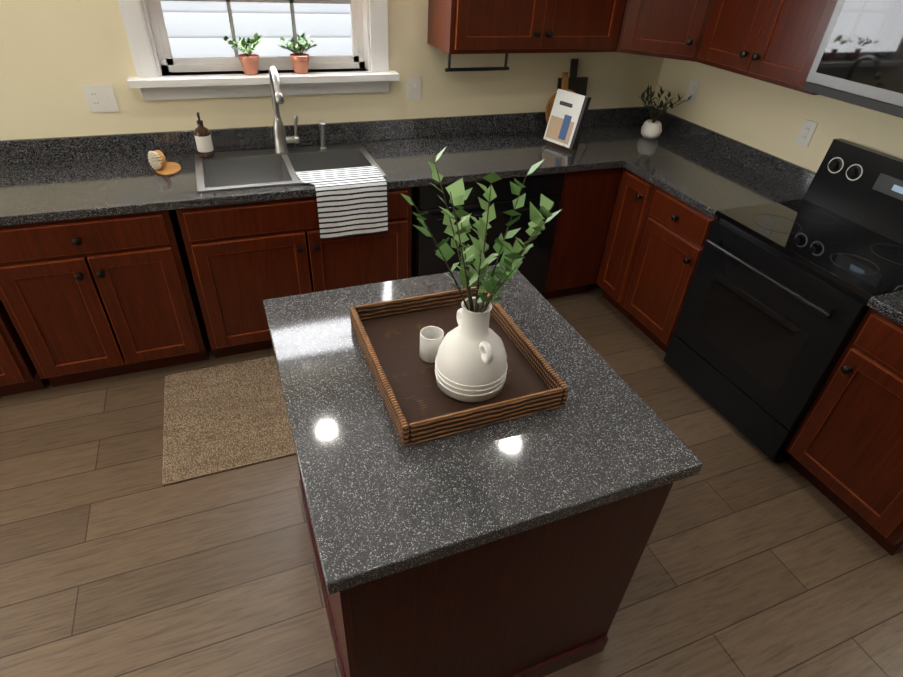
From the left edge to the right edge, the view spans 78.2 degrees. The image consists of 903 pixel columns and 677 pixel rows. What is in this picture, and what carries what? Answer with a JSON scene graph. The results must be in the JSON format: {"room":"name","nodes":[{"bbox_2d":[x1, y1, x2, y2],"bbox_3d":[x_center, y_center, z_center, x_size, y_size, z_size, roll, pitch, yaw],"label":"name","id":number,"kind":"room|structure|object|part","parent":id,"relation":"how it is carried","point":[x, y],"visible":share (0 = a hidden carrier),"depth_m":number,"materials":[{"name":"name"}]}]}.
{"room":"kitchen","nodes":[
{"label":"kitchen","id":0,"kind":"room"},
{"bbox_2d":[0,0,659,244],"bbox_3d":[-2.251,-1.178,2.265,7.940,2.760,0.120,-11,39,-19],"label":"wall","id":1,"kind":"structure","parent":0,"point":[55,55],"depth_m":2.79,"materials":[{"name":"beige paint"}]},
{"bbox_2d":[82,85,118,112],"bbox_3d":[-1.610,-1.099,2.552,0.118,0.116,0.016,-11,39,-19],"label":"outlet","id":2,"kind":"object","parent":1,"relation":"attached to","point":[100,98],"depth_m":2.55,"materials":[{"name":"white plastic"}]},
{"bbox_2d":[118,0,398,99],"bbox_3d":[-0.869,-1.769,2.437,1.270,1.310,0.200,-11,39,-19],"label":"window","id":3,"kind":"structure","parent":1,"relation":"in","point":[150,82],"depth_m":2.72,"materials":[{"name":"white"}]},
{"bbox_2d":[223,32,261,74],"bbox_3d":[-0.982,-1.356,2.653,0.180,0.177,0.200,-11,39,-19],"label":"potted plant","id":4,"kind":"object","parent":3,"relation":"on","point":[249,61],"visible":1,"depth_m":2.65,"materials":[{"name":"brown ceramic"}]},
{"bbox_3d":[-0.898,-1.813,2.497,0.986,1.108,0.040,-11,39,-19],"label":"window frame unit","id":5,"kind":"part","parent":3,"relation":"part of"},
{"bbox_2d":[278,33,316,73],"bbox_3d":[-0.755,-1.408,2.741,0.183,0.180,0.188,-11,39,-19],"label":"potted plant","id":6,"kind":"object","parent":3,"relation":"on","point":[299,60],"visible":1,"depth_m":2.73,"materials":[{"name":"green plant"}]},
{"bbox_2d":[408,76,420,99],"bbox_3d":[-0.202,-1.370,3.043,0.072,0.116,0.016,-11,39,-19],"label":"outlet","id":7,"kind":"object","parent":1,"relation":"attached to","point":[414,83],"depth_m":3.04,"materials":[{"name":"white plastic"}]},
{"bbox_2d":[427,0,634,53],"bbox_3d":[0.450,-1.969,2.656,1.033,1.050,0.382,-11,39,-19],"label":"upper cabinet","id":8,"kind":"object","parent":1,"relation":"attached to","point":[454,26],"depth_m":2.77,"materials":[{"name":"brown wood"}]},
{"bbox_2d":[445,53,508,71],"bbox_3d":[0.142,-1.475,2.942,0.370,0.109,0.036,-11,39,-19],"label":"paper towel holder","id":9,"kind":"object","parent":8,"relation":"attached to","point":[449,69],"visible":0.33,"depth_m":2.96,"materials":[{"name":"black metal"}]},
{"bbox_2d":[0,248,902,676],"bbox_3d":[2.548,1.591,1.299,15.400,0.060,8.560,-11,39,-19],"label":"floor","id":10,"kind":"structure","parent":0,"point":[118,558],"depth_m":2.06,"materials":[{"name":"brown wood"}]},
{"bbox_2d":[0,279,55,396],"bbox_3d":[-2.225,-0.192,2.517,0.576,0.878,0.618,-11,39,-19],"label":"base cabinet","id":11,"kind":"object","parent":10,"relation":"on","point":[22,369],"depth_m":2.48,"materials":[{"name":"brown wood"}]},
{"bbox_2d":[0,106,719,225],"bbox_3d":[-0.849,-0.855,2.677,4.937,0.142,0.660,-11,39,-19],"label":"countertop","id":12,"kind":"structure","parent":11,"relation":"on","point":[76,177],"depth_m":2.78,"materials":[{"name":"stone"}]},
{"bbox_2d":[155,162,180,175],"bbox_3d":[-1.325,-0.793,2.600,0.110,0.008,0.170,-11,39,-19],"label":"tray","id":13,"kind":"object","parent":12,"relation":"on","point":[171,168],"visible":0.71,"depth_m":2.58,"materials":[{"name":"brown wood"}]},
{"bbox_2d":[148,150,165,169],"bbox_3d":[-1.353,-0.820,2.552,0.077,0.088,0.090,-11,39,-19],"label":"dish brush","id":14,"kind":"object","parent":13,"relation":"on","point":[157,159],"visible":1,"depth_m":2.54,"materials":[{"name":"brown wood"}]},
{"bbox_2d":[194,143,385,192],"bbox_3d":[-0.802,-0.773,2.779,0.844,0.197,0.502,-11,39,-19],"label":"sink","id":15,"kind":"object","parent":12,"relation":"in","point":[225,171],"visible":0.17,"depth_m":2.83,"materials":[{"name":"silver metal"}]},
{"bbox_2d":[194,112,213,157],"bbox_3d":[-1.205,-0.984,2.691,0.073,0.205,0.076,-11,39,-19],"label":"soap bottle","id":16,"kind":"object","parent":15,"relation":"on","point":[203,140],"visible":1,"depth_m":2.68,"materials":[{"name":"brown glass"}]},
{"bbox_2d":[269,66,326,153],"bbox_3d":[-0.738,-1.099,2.709,0.272,0.416,0.259,-11,39,-19],"label":"faucet","id":17,"kind":"object","parent":12,"relation":"on","point":[281,140],"visible":1,"depth_m":2.79,"materials":[{"name":"silver metal"}]},
{"bbox_2d":[295,166,387,239],"bbox_3d":[-0.526,-0.656,2.685,0.390,0.261,0.208,-11,39,-19],"label":"towel","id":18,"kind":"object","parent":12,"relation":"hanging from","point":[352,201],"visible":0.98,"depth_m":2.62,"materials":[{"name":"white fabric"}]},
{"bbox_2d":[545,72,574,123],"bbox_3d":[0.677,-1.412,3.340,0.250,0.333,0.096,-11,39,-19],"label":"round cutting board","id":19,"kind":"object","parent":12,"relation":"on","point":[564,86],"visible":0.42,"depth_m":3.30,"materials":[{"name":"brown wood"}]},
{"bbox_2d":[543,89,590,149],"bbox_3d":[0.670,-1.234,3.135,0.222,0.289,0.218,-24,44,-32],"label":"cookbook stand","id":20,"kind":"object","parent":12,"relation":"on","point":[566,118],"visible":0.96,"depth_m":3.09,"materials":[{"name":"white paper"}]},
{"bbox_2d":[557,59,587,129],"bbox_3d":[0.728,-1.474,3.374,0.200,0.397,0.076,-11,39,-19],"label":"cutting board","id":21,"kind":"object","parent":12,"relation":"on","point":[577,85],"visible":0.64,"depth_m":3.34,"materials":[{"name":"black wood"}]},
{"bbox_2d":[638,84,691,138],"bbox_3d":[1.228,-1.357,3.349,0.302,0.295,0.308,-11,39,-19],"label":"plant","id":22,"kind":"object","parent":12,"relation":"on","point":[651,129],"visible":1,"depth_m":3.37,"materials":[{"name":"green plant"}]},
{"bbox_2d":[0,208,223,386],"bbox_3d":[-1.663,-0.300,2.713,0.846,0.878,0.618,-11,39,-19],"label":"base cabinet","id":23,"kind":"object","parent":10,"relation":"on","point":[96,297],"depth_m":2.46,"materials":[{"name":"brown wood"}]},
{"bbox_2d":[162,356,295,485],"bbox_3d":[-0.612,0.260,2.772,1.500,0.012,0.720,-11,39,-19],"label":"rug","id":24,"kind":"object","parent":10,"relation":"on","point":[221,418],"visible":0.5,"depth_m":2.56,"materials":[{"name":"carpet"}]},
{"bbox_2d":[188,187,411,356],"bbox_3d":[-0.845,-0.458,2.999,1.128,0.878,0.618,-11,39,-19],"label":"base cabinet","id":25,"kind":"object","parent":10,"relation":"on","point":[251,253],"depth_m":2.70,"materials":[{"name":"brown wood"}]},
{"bbox_2d":[297,459,673,676],"bbox_3d":[-0.011,0.470,1.799,0.874,0.888,0.960,-11,39,-19],"label":"kitchen island","id":26,"kind":"object","parent":10,"relation":"on","point":[543,600],"visible":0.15,"depth_m":1.37,"materials":[{"name":"brown wood"}]},
{"bbox_2d":[263,265,702,594],"bbox_3d":[-0.005,0.099,1.518,0.868,0.040,0.996,-11,39,-19],"label":"island countertop","id":27,"kind":"structure","parent":26,"relation":"on","point":[382,501],"depth_m":1.27,"materials":[{"name":"stone"}]},
{"bbox_2d":[350,287,568,445],"bbox_3d":[-0.004,0.039,1.510,0.430,0.062,0.520,-11,39,-19],"label":"wicker tray","id":28,"kind":"object","parent":27,"relation":"on","point":[421,406],"visible":0.69,"depth_m":1.46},
{"bbox_2d":[419,326,443,362],"bbox_3d":[-0.054,0.016,1.502,0.064,0.078,0.064,-11,39,-19],"label":"cup","id":29,"kind":"object","parent":28,"relation":"on","point":[431,338],"visible":0.79,"depth_m":1.49,"materials":[{"name":"white ceramic"}]},
{"bbox_2d":[400,147,561,401],"bbox_3d":[0.024,-0.129,1.281,0.298,0.581,0.384,-11,39,-19],"label":"vase","id":30,"kind":"object","parent":28,"relation":"on","point":[471,365],"visible":1,"depth_m":1.28,"materials":[{"name":"white ceramic"}]},
{"bbox_2d":[411,173,564,292],"bbox_3d":[0.113,-0.614,3.298,0.824,0.875,0.606,-11,39,-19],"label":"dishwasher","id":31,"kind":"object","parent":10,"relation":"on","point":[533,268],"visible":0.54,"depth_m":2.98,"materials":[{"name":"black metal"}]},
{"bbox_2d":[541,172,567,295],"bbox_3d":[0.066,-0.633,3.317,0.908,0.878,0.618,-11,39,-19],"label":"base cabinet","id":32,"kind":"object","parent":10,"relation":"on","point":[566,174],"depth_m":3.23,"materials":[{"name":"brown wood"}]},
{"bbox_2d":[544,167,628,298],"bbox_3d":[0.684,-0.731,3.505,0.399,0.878,0.681,-11,39,-19],"label":"base cabinet","id":33,"kind":"object","parent":10,"relation":"on","point":[588,203],"depth_m":3.27,"materials":[{"name":"brown wood"}]},
{"bbox_2d":[624,134,815,217],"bbox_3d":[1.389,-0.860,2.879,0.647,0.142,0.675,-11,39,-19],"label":"countertop","id":34,"kind":"structure","parent":33,"relation":"on","point":[709,172],"depth_m":2.94,"materials":[{"name":"stone"}]},
{"bbox_2d":[601,171,656,314],"bbox_3d":[1.283,-0.580,3.351,0.637,0.878,0.323,-11,39,-19],"label":"base cabinet","id":35,"kind":"object","parent":10,"relation":"on","point":[639,196],"depth_m":3.18,"materials":[{"name":"brown wood"}]},
{"bbox_2d":[624,187,715,352],"bbox_3d":[1.401,-0.397,3.112,0.637,0.878,0.486,-11,39,-19],"label":"base cabinet","id":36,"kind":"object","parent":10,"relation":"on","point":[676,235],"depth_m":2.94,"materials":[{"name":"brown wood"}]},
{"bbox_2d":[663,138,902,462],"bbox_3d":[1.592,-0.165,2.536,0.686,1.205,0.765,-11,39,-19],"label":"stove","id":37,"kind":"object","parent":10,"relation":"on","point":[775,307],"visible":0.94,"depth_m":2.43,"materials":[{"name":"black metal"}]},
{"bbox_2d":[785,308,902,555],"bbox_3d":[1.865,0.318,2.179,0.637,0.878,0.503,-11,39,-19],"label":"base cabinet","id":38,"kind":"object","parent":10,"relation":"on","point":[848,444],"depth_m":2.11,"materials":[{"name":"brown wood"}]},
{"bbox_2d":[867,290,902,325],"bbox_3d":[1.891,-0.085,1.867,0.647,0.142,0.528,-11,39,-19],"label":"countertop","id":39,"kind":"structure","parent":38,"relation":"on","point":[890,305],"depth_m":1.95,"materials":[{"name":"stone"}]},
{"bbox_2d":[648,57,902,171],"bbox_3d":[2.142,-0.686,1.979,0.140,2.760,4.020,-11,39,-19],"label":"wall","id":40,"kind":"structure","parent":0,"point":[767,117],"depth_m":2.92,"materials":[{"name":"beige paint"}]},
{"bbox_2d":[623,0,702,60],"bbox_3d":[1.204,-2.042,2.822,0.607,1.050,0.607,-11,39,-19],"label":"upper cabinet","id":41,"kind":"object","parent":40,"relation":"attached to","point":[659,28],"depth_m":2.87,"materials":[{"name":"brown wood"}]},
{"bbox_2d":[685,80,699,102],"bbox_3d":[1.450,-1.489,3.350,0.008,0.116,0.072,-11,39,-19],"label":"outlet","id":42,"kind":"object","parent":40,"relation":"attached to","point":[693,86],"depth_m":3.35,"materials":[{"name":"white plastic"}]},
{"bbox_2d":[687,0,837,94],"bbox_3d":[1.541,-1.702,2.388,0.383,1.050,0.773,-11,39,-19],"label":"upper cabinet","id":43,"kind":"object","parent":40,"relation":"attached to","point":[776,42],"depth_m":2.52,"materials":[{"name":"brown wood"}]},
{"bbox_2d":[795,119,817,146],"bbox_3d":[1.752,-1.014,2.747,0.008,0.116,0.072,-11,39,-19],"label":"outlet","id":44,"kind":"object","parent":40,"relation":"attached to","point":[808,128],"depth_m":2.74,"materials":[{"name":"white plastic"}]},
{"bbox_2d":[803,0,902,117],"bbox_3d":[1.782,-1.029,1.961,0.453,0.448,0.783,-11,39,-19],"label":"microwave","id":45,"kind":"object","parent":40,"relation":"attached to","point":[858,60],"visible":1,"depth_m":2.08,"materials":[{"name":"silver metal"}]}
]}

